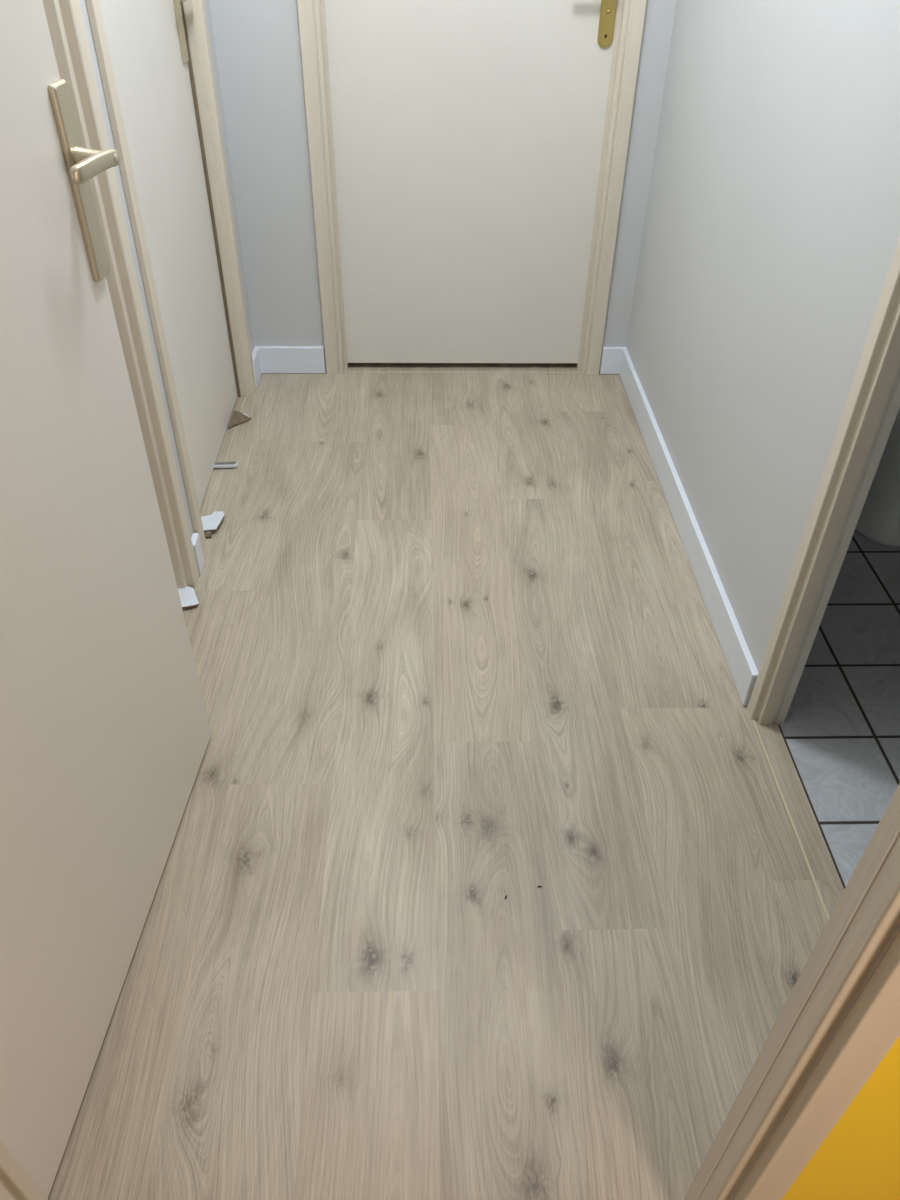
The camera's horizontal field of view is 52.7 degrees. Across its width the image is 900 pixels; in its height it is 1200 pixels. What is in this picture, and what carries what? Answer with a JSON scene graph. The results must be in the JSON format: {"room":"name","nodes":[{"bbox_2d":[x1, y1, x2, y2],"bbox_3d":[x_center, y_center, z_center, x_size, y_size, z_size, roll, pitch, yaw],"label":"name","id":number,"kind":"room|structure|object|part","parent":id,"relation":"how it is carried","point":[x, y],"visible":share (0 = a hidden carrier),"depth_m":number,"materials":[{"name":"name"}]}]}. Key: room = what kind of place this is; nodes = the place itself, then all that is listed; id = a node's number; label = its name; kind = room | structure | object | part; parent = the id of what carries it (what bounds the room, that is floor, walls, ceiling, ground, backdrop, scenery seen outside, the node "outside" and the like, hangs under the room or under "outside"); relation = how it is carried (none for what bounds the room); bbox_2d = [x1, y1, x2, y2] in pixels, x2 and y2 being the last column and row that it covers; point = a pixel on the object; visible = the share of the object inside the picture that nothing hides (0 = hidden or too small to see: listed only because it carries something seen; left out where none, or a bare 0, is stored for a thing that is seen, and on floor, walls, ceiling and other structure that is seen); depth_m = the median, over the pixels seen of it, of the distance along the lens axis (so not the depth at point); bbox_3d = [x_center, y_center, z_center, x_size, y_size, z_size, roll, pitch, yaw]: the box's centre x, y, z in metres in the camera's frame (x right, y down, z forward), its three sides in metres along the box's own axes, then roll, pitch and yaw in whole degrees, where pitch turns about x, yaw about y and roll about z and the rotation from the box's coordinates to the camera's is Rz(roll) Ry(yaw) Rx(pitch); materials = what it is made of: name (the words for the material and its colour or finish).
{"room":"home hallway","nodes":[
{"label":"home hallway","id":0,"kind":"room"},
{"bbox_2d":[79,0,253,537],"bbox_3d":[-0.637,-0.962,1.320,0.090,2.514,2.510,0,40,-2],"label":"wall","id":1,"kind":"structure","parent":0,"point":[83,6],"depth_m":1.92,"materials":[{"name":"grey paint"}]},
{"bbox_2d":[0,0,210,1198],"bbox_3d":[-0.472,-0.255,0.823,0.096,2.026,0.810,3,40,2],"label":"door","id":2,"kind":"structure","parent":1,"relation":"in","point":[105,733],"depth_m":1.14,"materials":[{"name":"beige paint"}]},
{"bbox_3d":[-0.451,-0.507,1.112,0.008,0.226,0.040,3,40,2],"label":"handle plate","id":3,"kind":"part","parent":2,"relation":"part of","materials":[{"name":"beige metal"}]},
{"bbox_3d":[-0.425,-0.508,1.063,0.048,0.026,0.094,3,40,2],"label":"lever","id":4,"kind":"part","parent":2,"relation":"part of","materials":[{"name":"beige metal"}]},
{"bbox_2d":[42,0,198,588],"bbox_3d":[-0.625,-0.583,1.173,0.101,2.099,0.859,0,40,-2],"label":"door frame","id":5,"kind":"structure","parent":1,"relation":"attached to","point":[64,18],"depth_m":1.68,"materials":[{"name":"beige paint"}]},
{"bbox_2d":[100,0,236,509],"bbox_3d":[-0.640,-1.175,1.922,0.096,2.029,0.776,0,40,-2],"label":"door","id":6,"kind":"structure","parent":1,"relation":"in","point":[146,39],"depth_m":2.18,"materials":[{"name":"beige paint"}]},
{"bbox_3d":[-0.652,-1.416,2.175,0.008,0.226,0.040,0,40,-2],"label":"handle plate","id":7,"kind":"part","parent":6,"relation":"part of","materials":[{"name":"beige metal"}]},
{"bbox_2d":[85,0,255,560],"bbox_3d":[-0.649,-1.193,1.903,0.101,2.099,0.921,0,40,-2],"label":"door frame","id":8,"kind":"structure","parent":1,"relation":"attached to","point":[200,63],"depth_m":2.28,"materials":[{"name":"beige paint"}]},
{"bbox_2d":[191,533,204,574],"bbox_3d":[-0.604,-0.109,2.167,0.014,0.090,0.050,0,40,-2],"label":"baseboard","id":9,"kind":"structure","parent":1,"relation":"attached to","point":[196,543],"depth_m":2.15,"materials":[{"name":"white wood"}]},
{"bbox_2d":[252,348,260,387],"bbox_3d":[-0.628,-0.750,2.933,0.014,0.090,0.104,0,40,-2],"label":"baseboard","id":10,"kind":"structure","parent":1,"relation":"attached to","point":[255,354],"depth_m":2.93,"materials":[{"name":"white wood"}]},
{"bbox_2d":[209,0,676,372],"bbox_3d":[-0.013,-1.740,2.265,1.218,2.514,0.080,0,40,-2],"label":"wall","id":11,"kind":"structure","parent":0,"point":[258,48],"depth_m":2.61,"materials":[{"name":"grey paint"}]},
{"bbox_2d":[254,346,325,372],"bbox_3d":[-0.525,-0.789,2.982,0.225,0.090,0.014,0,40,-2],"label":"baseboard","id":12,"kind":"structure","parent":11,"relation":"attached to","point":[273,359],"depth_m":2.97,"materials":[{"name":"white wood"}]},
{"bbox_2d":[325,0,617,362],"bbox_3d":[0.057,-1.557,2.383,0.787,2.014,0.106,0,40,-2],"label":"door","id":13,"kind":"structure","parent":11,"relation":"in","point":[468,134],"depth_m":2.65,"materials":[{"name":"beige paint"}]},
{"bbox_3d":[0.419,-1.587,2.382,0.041,0.237,0.008,0,40,-2],"label":"handle plate","id":14,"kind":"part","parent":13,"relation":"part of","materials":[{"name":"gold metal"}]},
{"bbox_2d":[297,0,646,374],"bbox_3d":[0.057,-1.585,2.388,0.908,2.099,0.098,0,40,-2],"label":"door frame","id":15,"kind":"structure","parent":11,"relation":"attached to","point":[630,17],"depth_m":2.63,"materials":[{"name":"beige paint"}]},
{"bbox_2d":[599,347,626,373],"bbox_3d":[0.541,-0.794,3.011,0.079,0.090,0.014,0,40,-2],"label":"baseboard","id":16,"kind":"structure","parent":11,"relation":"attached to","point":[611,357],"depth_m":3.00,"materials":[{"name":"white wood"}]},
{"bbox_2d":[48,363,843,1199],"bbox_3d":[-0.014,0.231,1.845,1.352,0.001,3.235,0,40,-2],"label":"floor","id":17,"kind":"structure","parent":0,"point":[457,651],"depth_m":1.61,"materials":[{"name":"beige laminate"}]},
{"bbox_2d":[178,586,198,608],"bbox_3d":[-0.619,-0.006,2.098,0.068,0.011,0.074,-12,42,-15],"label":"white offcut","id":18,"kind":"object","parent":17,"relation":"on","point":[188,598],"visible":0.73,"depth_m":2.09,"materials":[{"name":"laminate"}]},
{"bbox_2d":[204,531,214,538],"bbox_3d":[-0.613,-0.173,2.307,0.027,0.010,0.046,8,40,8],"label":"scrap","id":19,"kind":"object","parent":17,"relation":"on","point":[207,534],"visible":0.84,"depth_m":2.29,"materials":[{"name":"brown wood"}]},
{"bbox_2d":[201,511,223,531],"bbox_3d":[-0.618,-0.200,2.328,0.074,0.016,0.078,0,40,-2],"label":"white offcut","id":20,"kind":"object","parent":17,"relation":"on","point":[211,522],"visible":0.73,"depth_m":2.32,"materials":[{"name":"laminate"}]},
{"bbox_2d":[214,461,237,467],"bbox_3d":[-0.636,-0.379,2.551,0.079,0.012,0.026,-1,40,-3],"label":"strip","id":21,"kind":"object","parent":17,"relation":"on","point":[233,464],"visible":0.93,"depth_m":2.55,"materials":[{"name":"grey plastic"}]},
{"bbox_2d":[208,396,245,514],"bbox_3d":[-0.638,-0.387,2.569,0.002,0.001,0.808,0,40,-2],"label":"threshold","id":22,"kind":"object","parent":17,"relation":"on","point":[245,396],"visible":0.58,"depth_m":2.54,"materials":[{"name":"beige wood"}]},
{"bbox_2d":[228,410,250,428],"bbox_3d":[-0.634,-0.547,2.755,0.060,0.008,0.110,0,40,-2],"label":"scrap","id":23,"kind":"object","parent":17,"relation":"on","point":[238,418],"depth_m":2.75,"materials":[{"name":"brown wood"}]},
{"bbox_2d":[529,372,581,372],"bbox_3d":[0.044,-0.761,3.033,0.795,0.002,0.003,0,40,-2],"label":"threshold","id":24,"kind":"object","parent":17,"relation":"on","point":[529,372],"visible":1,"depth_m":3.04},
{"bbox_2d":[752,719,829,919],"bbox_3d":[0.625,0.472,1.568,0.004,0.002,0.718,0,40,-2],"label":"threshold","id":25,"kind":"object","parent":17,"relation":"on","point":[754,722],"visible":0.58,"depth_m":1.65,"materials":[{"name":"beige wood"}]},
{"bbox_2d":[626,0,899,671],"bbox_3d":[0.651,-0.966,1.353,0.050,2.514,2.503,0,40,-2],"label":"wall","id":26,"kind":"structure","parent":0,"point":[771,232],"depth_m":1.78,"materials":[{"name":"grey paint"}]},
{"bbox_2d":[619,349,757,705],"bbox_3d":[0.592,-0.303,2.424,0.014,0.090,1.520,0,40,-2],"label":"baseboard","id":27,"kind":"structure","parent":26,"relation":"attached to","point":[740,662],"depth_m":2.21,"materials":[{"name":"white wood"}]},
{"bbox_2d":[747,237,899,724],"bbox_3d":[0.667,-0.325,0.892,0.065,2.099,0.818,0,40,-2],"label":"door frame","id":28,"kind":"structure","parent":26,"relation":"attached to","point":[872,405],"depth_m":1.51,"materials":[{"name":"beige paint"}]},
{"bbox_2d":[729,922,899,1199],"bbox_3d":[-0.061,-0.145,0.355,4.900,2.514,0.047,0,40,-2],"label":"wall","id":29,"kind":"structure","parent":0,"point":[859,1158],"depth_m":0.93,"materials":[{"name":"yellow paint"}]},
{"bbox_2d":[0,784,899,1199],"bbox_3d":[-0.082,0.007,0.479,0.914,2.099,0.066,0,40,-2],"label":"door frame","id":30,"kind":"structure","parent":29,"relation":"attached to","point":[866,914],"depth_m":0.80,"materials":[{"name":"beige paint"}]},
{"bbox_2d":[777,531,899,886],"bbox_3d":[1.448,0.012,2.150,1.586,0.013,2.490,0,40,-2],"label":"floor","id":31,"kind":"structure","parent":0,"point":[840,728],"depth_m":1.87,"materials":[{"name":"white tile"}]},
{"bbox_2d":[855,408,899,547],"bbox_3d":[1.128,-0.640,2.304,0.376,0.780,0.720,0,40,-2],"label":"toilet","id":32,"kind":"object","parent":31,"relation":"on","point":[879,519],"visible":0.09,"depth_m":2.28,"materials":[{"name":"white ceramic"}]},
{"bbox_3d":[-0.027,0.903,1.145,5.200,0.106,6.600,0,40,-2],"label":"floor","id":33,"kind":"structure","parent":0,"visible":0},
{"bbox_2d":[778,725,845,888],"bbox_3d":[0.673,0.481,1.568,0.004,0.011,0.703,0,40,-2],"label":"threshold","id":34,"kind":"object","parent":33,"relation":"on","point":[781,731],"visible":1,"depth_m":1.67,"materials":[{"name":"oak laminate"}]}
]}

